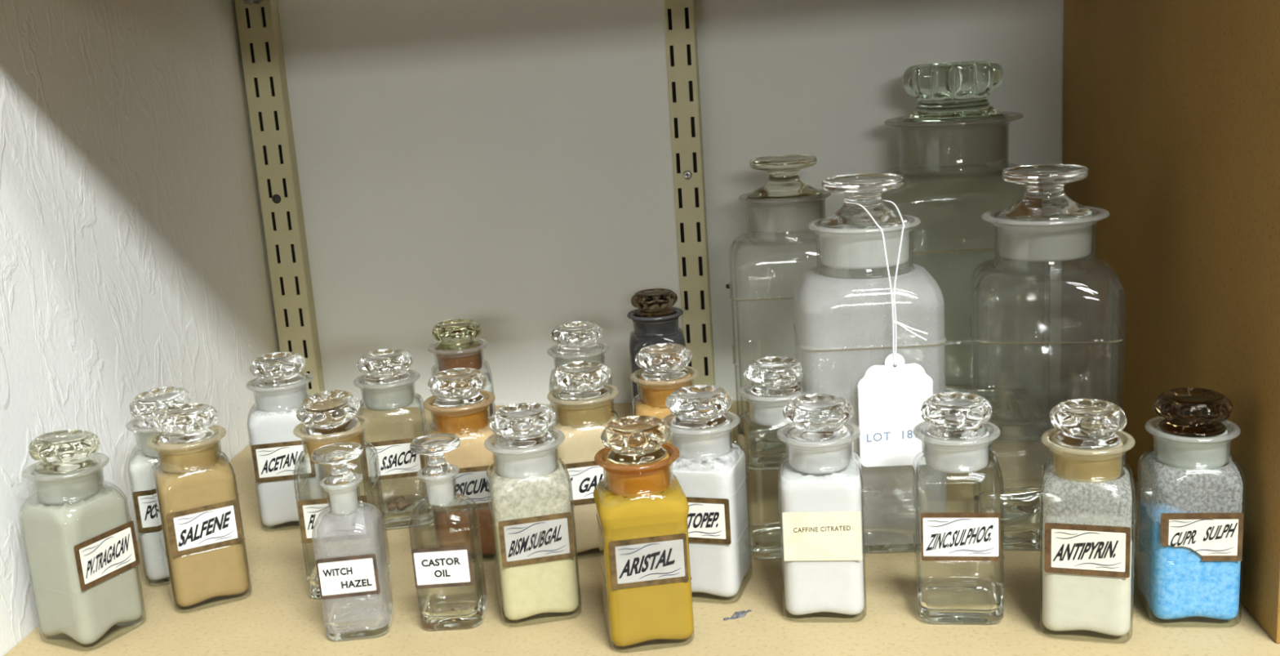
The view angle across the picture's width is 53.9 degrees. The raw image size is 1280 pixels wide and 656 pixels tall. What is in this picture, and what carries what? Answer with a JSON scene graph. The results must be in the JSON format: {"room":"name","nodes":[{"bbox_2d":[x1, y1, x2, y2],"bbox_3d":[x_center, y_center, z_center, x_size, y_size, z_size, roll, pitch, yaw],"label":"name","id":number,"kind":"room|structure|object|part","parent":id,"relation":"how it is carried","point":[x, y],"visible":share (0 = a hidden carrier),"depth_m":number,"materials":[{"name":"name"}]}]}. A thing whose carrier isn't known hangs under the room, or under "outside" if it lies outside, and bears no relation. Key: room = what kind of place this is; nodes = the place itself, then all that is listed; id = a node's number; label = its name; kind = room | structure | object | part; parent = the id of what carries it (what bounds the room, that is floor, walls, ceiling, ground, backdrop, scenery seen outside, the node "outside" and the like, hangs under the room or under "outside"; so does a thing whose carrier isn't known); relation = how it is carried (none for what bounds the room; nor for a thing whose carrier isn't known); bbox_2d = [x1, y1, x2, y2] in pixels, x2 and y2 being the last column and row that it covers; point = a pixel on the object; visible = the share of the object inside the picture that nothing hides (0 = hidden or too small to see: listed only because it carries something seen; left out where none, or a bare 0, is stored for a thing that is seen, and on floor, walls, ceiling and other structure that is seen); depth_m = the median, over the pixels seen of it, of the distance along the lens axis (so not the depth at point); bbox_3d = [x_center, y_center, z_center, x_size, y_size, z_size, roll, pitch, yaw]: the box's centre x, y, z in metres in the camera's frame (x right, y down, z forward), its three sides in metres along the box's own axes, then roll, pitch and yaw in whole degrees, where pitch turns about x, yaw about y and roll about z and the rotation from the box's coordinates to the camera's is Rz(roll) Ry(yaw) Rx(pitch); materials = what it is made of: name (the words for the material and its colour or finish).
{"room":"auction house storeroom","nodes":[
{"label":"auction house storeroom","id":0,"kind":"room"},
{"bbox_2d":[0,0,279,655],"bbox_3d":[-0.431,-0.056,0.798,0.050,1.100,0.928,-3,13,4],"label":"wall","id":1,"kind":"structure","parent":0,"point":[134,260],"depth_m":0.95,"materials":[{"name":"paint"}]},
{"bbox_2d":[3,393,1279,655],"bbox_3d":[0.018,0.151,0.930,0.803,0.019,0.707,-3,13,4],"label":"shelf","id":2,"kind":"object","parent":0,"point":[279,616],"depth_m":0.79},
{"bbox_2d":[17,429,146,649],"bbox_3d":[-0.352,0.129,0.790,0.050,0.131,0.050,3,14,27],"label":"bottle","id":3,"kind":"object","parent":2,"relation":"on","point":[81,543],"visible":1,"depth_m":0.77,"materials":[{"name":"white glass"}]},
{"bbox_2d":[125,386,191,585],"bbox_3d":[-0.326,0.108,0.880,0.050,0.131,0.050,-6,13,-10],"label":"bottle","id":4,"kind":"object","parent":2,"relation":"on","point":[144,406],"visible":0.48,"depth_m":0.86,"materials":[{"name":"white glass"}]},
{"bbox_3d":[-0.325,0.117,0.882,0.050,0.112,0.050,-6,13,-10],"label":"glass","id":5,"kind":"part","parent":4,"relation":"part of","materials":[{"name":"clear glass"}]},
{"bbox_2d":[146,402,252,611],"bbox_3d":[-0.294,0.115,0.836,0.050,0.131,0.050,-10,14,-26],"label":"bottle","id":6,"kind":"object","parent":2,"relation":"on","point":[193,487],"visible":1,"depth_m":0.82,"materials":[{"name":"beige glass"}]},
{"bbox_2d":[245,351,329,530],"bbox_3d":[-0.271,0.085,0.968,0.050,0.130,0.050,-5,13,-6],"label":"bottle","id":7,"kind":"object","parent":2,"relation":"on","point":[280,384],"visible":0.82,"depth_m":0.95,"materials":[{"name":"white glass"}]},
{"bbox_2d":[293,389,391,598],"bbox_3d":[-0.200,0.108,0.838,0.050,0.132,0.050,-4,13,-2],"label":"bottle","id":8,"kind":"object","parent":2,"relation":"on","point":[326,417],"visible":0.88,"depth_m":0.82,"materials":[{"name":"clear glass"}]},
{"bbox_2d":[311,441,394,640],"bbox_3d":[-0.178,0.129,0.772,0.041,0.117,0.040,-5,13,-4],"label":"bottle","id":9,"kind":"object","parent":2,"relation":"on","point":[366,616],"visible":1,"depth_m":0.76,"materials":[{"name":"clear glass"}]},
{"bbox_2d":[353,348,433,529],"bbox_3d":[-0.187,0.082,0.954,0.050,0.130,0.050,-5,13,-8],"label":"bottle","id":10,"kind":"object","parent":2,"relation":"on","point":[387,382],"visible":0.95,"depth_m":0.94,"materials":[{"name":"clear glass"}]},
{"bbox_2d":[408,432,487,630],"bbox_3d":[-0.120,0.124,0.777,0.041,0.117,0.040,-4,12,1],"label":"bottle","id":11,"kind":"object","parent":2,"relation":"on","point":[456,607],"visible":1,"depth_m":0.76,"materials":[{"name":"clear glass"}]},
{"bbox_2d":[422,367,500,554],"bbox_3d":[-0.122,0.094,0.881,0.050,0.130,0.050,-5,13,-6],"label":"bottle","id":12,"kind":"object","parent":2,"relation":"on","point":[459,404],"visible":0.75,"depth_m":0.86,"materials":[{"name":"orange glass"}]},
{"bbox_2d":[427,318,495,418],"bbox_3d":[-0.147,0.059,1.048,0.050,0.130,0.050,-6,13,-10],"label":"bottle","id":13,"kind":"object","parent":2,"relation":"on","point":[459,346],"visible":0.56,"depth_m":1.02,"materials":[{"name":"clear glass"}]},
{"bbox_2d":[484,402,582,625],"bbox_3d":[-0.068,0.113,0.781,0.050,0.130,0.050,-6,13,-11],"label":"bottle","id":14,"kind":"object","parent":2,"relation":"on","point":[533,527],"visible":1,"depth_m":0.76,"materials":[{"name":"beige glass"}]},
{"bbox_2d":[546,320,614,417],"bbox_3d":[-0.046,0.061,1.006,0.050,0.130,0.050,-4,13,-1],"label":"bottle","id":15,"kind":"object","parent":2,"relation":"on","point":[576,340],"visible":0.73,"depth_m":0.98,"materials":[{"name":"clear glass"}]},
{"bbox_2d":[546,360,619,558],"bbox_3d":[-0.036,0.089,0.877,0.050,0.130,0.050,-5,13,-8],"label":"bottle","id":16,"kind":"object","parent":2,"relation":"on","point":[583,396],"visible":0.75,"depth_m":0.85,"materials":[{"name":"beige glass"}]},
{"bbox_2d":[593,414,694,651],"bbox_3d":[0.001,0.118,0.738,0.051,0.130,0.051,-5,13,-7],"label":"bottle","id":17,"kind":"object","parent":2,"relation":"on","point":[642,508],"visible":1,"depth_m":0.72,"materials":[{"name":"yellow glass"}]},
{"bbox_2d":[626,288,685,413],"bbox_3d":[0.016,0.032,1.123,0.050,0.130,0.050,-4,13,0],"label":"bottle","id":18,"kind":"object","parent":2,"relation":"on","point":[655,321],"visible":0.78,"depth_m":1.10,"materials":[{"name":"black glass"}]},
{"bbox_2d":[630,342,699,444],"bbox_3d":[0.021,0.078,0.913,0.050,0.130,0.050,-4,13,-1],"label":"bottle","id":19,"kind":"object","parent":2,"relation":"on","point":[664,370],"visible":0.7,"depth_m":0.89,"materials":[{"name":"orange glass"}]},
{"bbox_3d":[0.021,0.087,0.915,0.050,0.112,0.050,-4,12,-1],"label":"glass","id":20,"kind":"part","parent":19,"relation":"part of","materials":[{"name":"glass"}]},
{"bbox_2d":[662,384,752,602],"bbox_3d":[0.040,0.103,0.795,0.050,0.130,0.050,0,13,18],"label":"bottle","id":21,"kind":"object","parent":2,"relation":"on","point":[711,473],"visible":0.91,"depth_m":0.77,"materials":[{"name":"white glass"}]},
{"bbox_2d":[723,608,751,619],"bbox_3d":[0.059,0.174,0.766,0.021,0.002,0.007,-9,13,-22],"label":"flake","id":22,"kind":"object","parent":2,"relation":"on","point":[740,613],"visible":1,"depth_m":0.77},
{"bbox_2d":[737,355,813,559],"bbox_3d":[0.094,0.086,0.854,0.050,0.130,0.050,-5,13,-4],"label":"bottle","id":23,"kind":"object","parent":2,"relation":"on","point":[775,380],"visible":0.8,"depth_m":0.83,"materials":[{"name":"clear glass"}]},
{"bbox_2d":[728,154,854,469],"bbox_3d":[0.123,-0.016,1.037,0.096,0.247,0.096,-3,13,4],"label":"glass jar","id":24,"kind":"object","parent":2,"relation":"on","point":[784,203],"visible":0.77,"depth_m":1.01,"materials":[{"name":"clear glass"}]},
{"bbox_2d":[776,393,866,620],"bbox_3d":[0.109,0.106,0.758,0.050,0.130,0.050,-2,13,8],"label":"bottle","id":25,"kind":"object","parent":2,"relation":"on","point":[823,549],"visible":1,"depth_m":0.74,"materials":[{"name":"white glass"}]},
{"bbox_2d":[792,173,946,552],"bbox_3d":[0.155,0.021,0.862,0.096,0.247,0.096,-3,13,4],"label":"glass jar","id":26,"kind":"object","parent":2,"relation":"on","point":[850,238],"visible":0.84,"depth_m":0.83,"materials":[{"name":"clear glass"}]},
{"bbox_2d":[843,198,933,466],"bbox_3d":[0.164,0.000,0.833,0.048,0.169,0.070,-3,13,4],"label":"price tag","id":27,"kind":"object","parent":26,"relation":"hanging from","point":[891,398],"visible":0.93,"depth_m":0.81,"materials":[{"name":"white paper"}]},
{"bbox_2d":[912,391,1004,623],"bbox_3d":[0.187,0.104,0.744,0.050,0.130,0.050,-2,13,10],"label":"bottle","id":28,"kind":"object","parent":2,"relation":"on","point":[956,433],"visible":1,"depth_m":0.73,"materials":[{"name":"clear glass"}]},
{"bbox_2d":[866,60,1052,442],"bbox_3d":[0.270,-0.069,1.083,0.141,0.310,0.140,-3,13,4],"label":"glass jar","id":29,"kind":"object","parent":2,"relation":"on","point":[953,122],"visible":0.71,"depth_m":1.03,"materials":[{"name":"clear glass"}]},
{"bbox_2d":[968,164,1126,550],"bbox_3d":[0.271,0.017,0.845,0.096,0.247,0.096,-1,13,14],"label":"glass jar","id":30,"kind":"object","parent":2,"relation":"on","point":[1045,224],"visible":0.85,"depth_m":0.82,"materials":[{"name":"clear glass"}]},
{"bbox_2d":[1039,398,1135,642],"bbox_3d":[0.253,0.107,0.713,0.050,0.130,0.050,1,13,19],"label":"bottle","id":31,"kind":"object","parent":2,"relation":"on","point":[1088,574],"visible":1,"depth_m":0.70,"materials":[{"name":"clear glass"}]},
{"bbox_2d":[1135,386,1246,626],"bbox_3d":[0.315,0.101,0.722,0.050,0.130,0.050,-2,13,9],"label":"bottle","id":32,"kind":"object","parent":2,"relation":"on","point":[1189,561],"visible":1,"depth_m":0.70,"materials":[{"name":"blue glass"}]},
{"bbox_2d":[276,0,1063,408],"bbox_3d":[0.108,-0.180,1.192,1.120,1.100,0.050,-2,13,9],"label":"wall","id":33,"kind":"structure","parent":0,"point":[506,166],"depth_m":1.19,"materials":[{"name":"white paint"}]},
{"bbox_2d":[234,0,324,397],"bbox_3d":[-0.368,-0.292,1.194,0.037,0.780,0.040,-2,13,9],"label":"shelf standard","id":34,"kind":"object","parent":33,"relation":"attached to","point":[258,24],"depth_m":1.23,"materials":[{"name":"beige metal"}]},
{"bbox_3d":[-0.367,-0.319,1.181,0.015,0.031,0.026,-2,13,9],"label":"shelf bracket","id":35,"kind":"part","parent":34,"relation":"part of","materials":[{"name":"beige metal"}]},
{"bbox_2d":[663,0,715,385],"bbox_3d":[0.035,-0.307,1.140,0.027,0.780,0.016,-2,13,9],"label":"shelf standard","id":36,"kind":"object","parent":33,"relation":"attached to","point":[680,21],"visible":0.9,"depth_m":1.17,"materials":[{"name":"beige metal"}]},
{"bbox_2d":[1060,0,1279,643],"bbox_3d":[0.353,-0.273,0.844,0.018,0.800,0.498,-3,13,6],"label":"wall","id":37,"kind":"structure","parent":0,"point":[1171,108],"depth_m":0.81,"materials":[{"name":"brown wood"}]}
]}

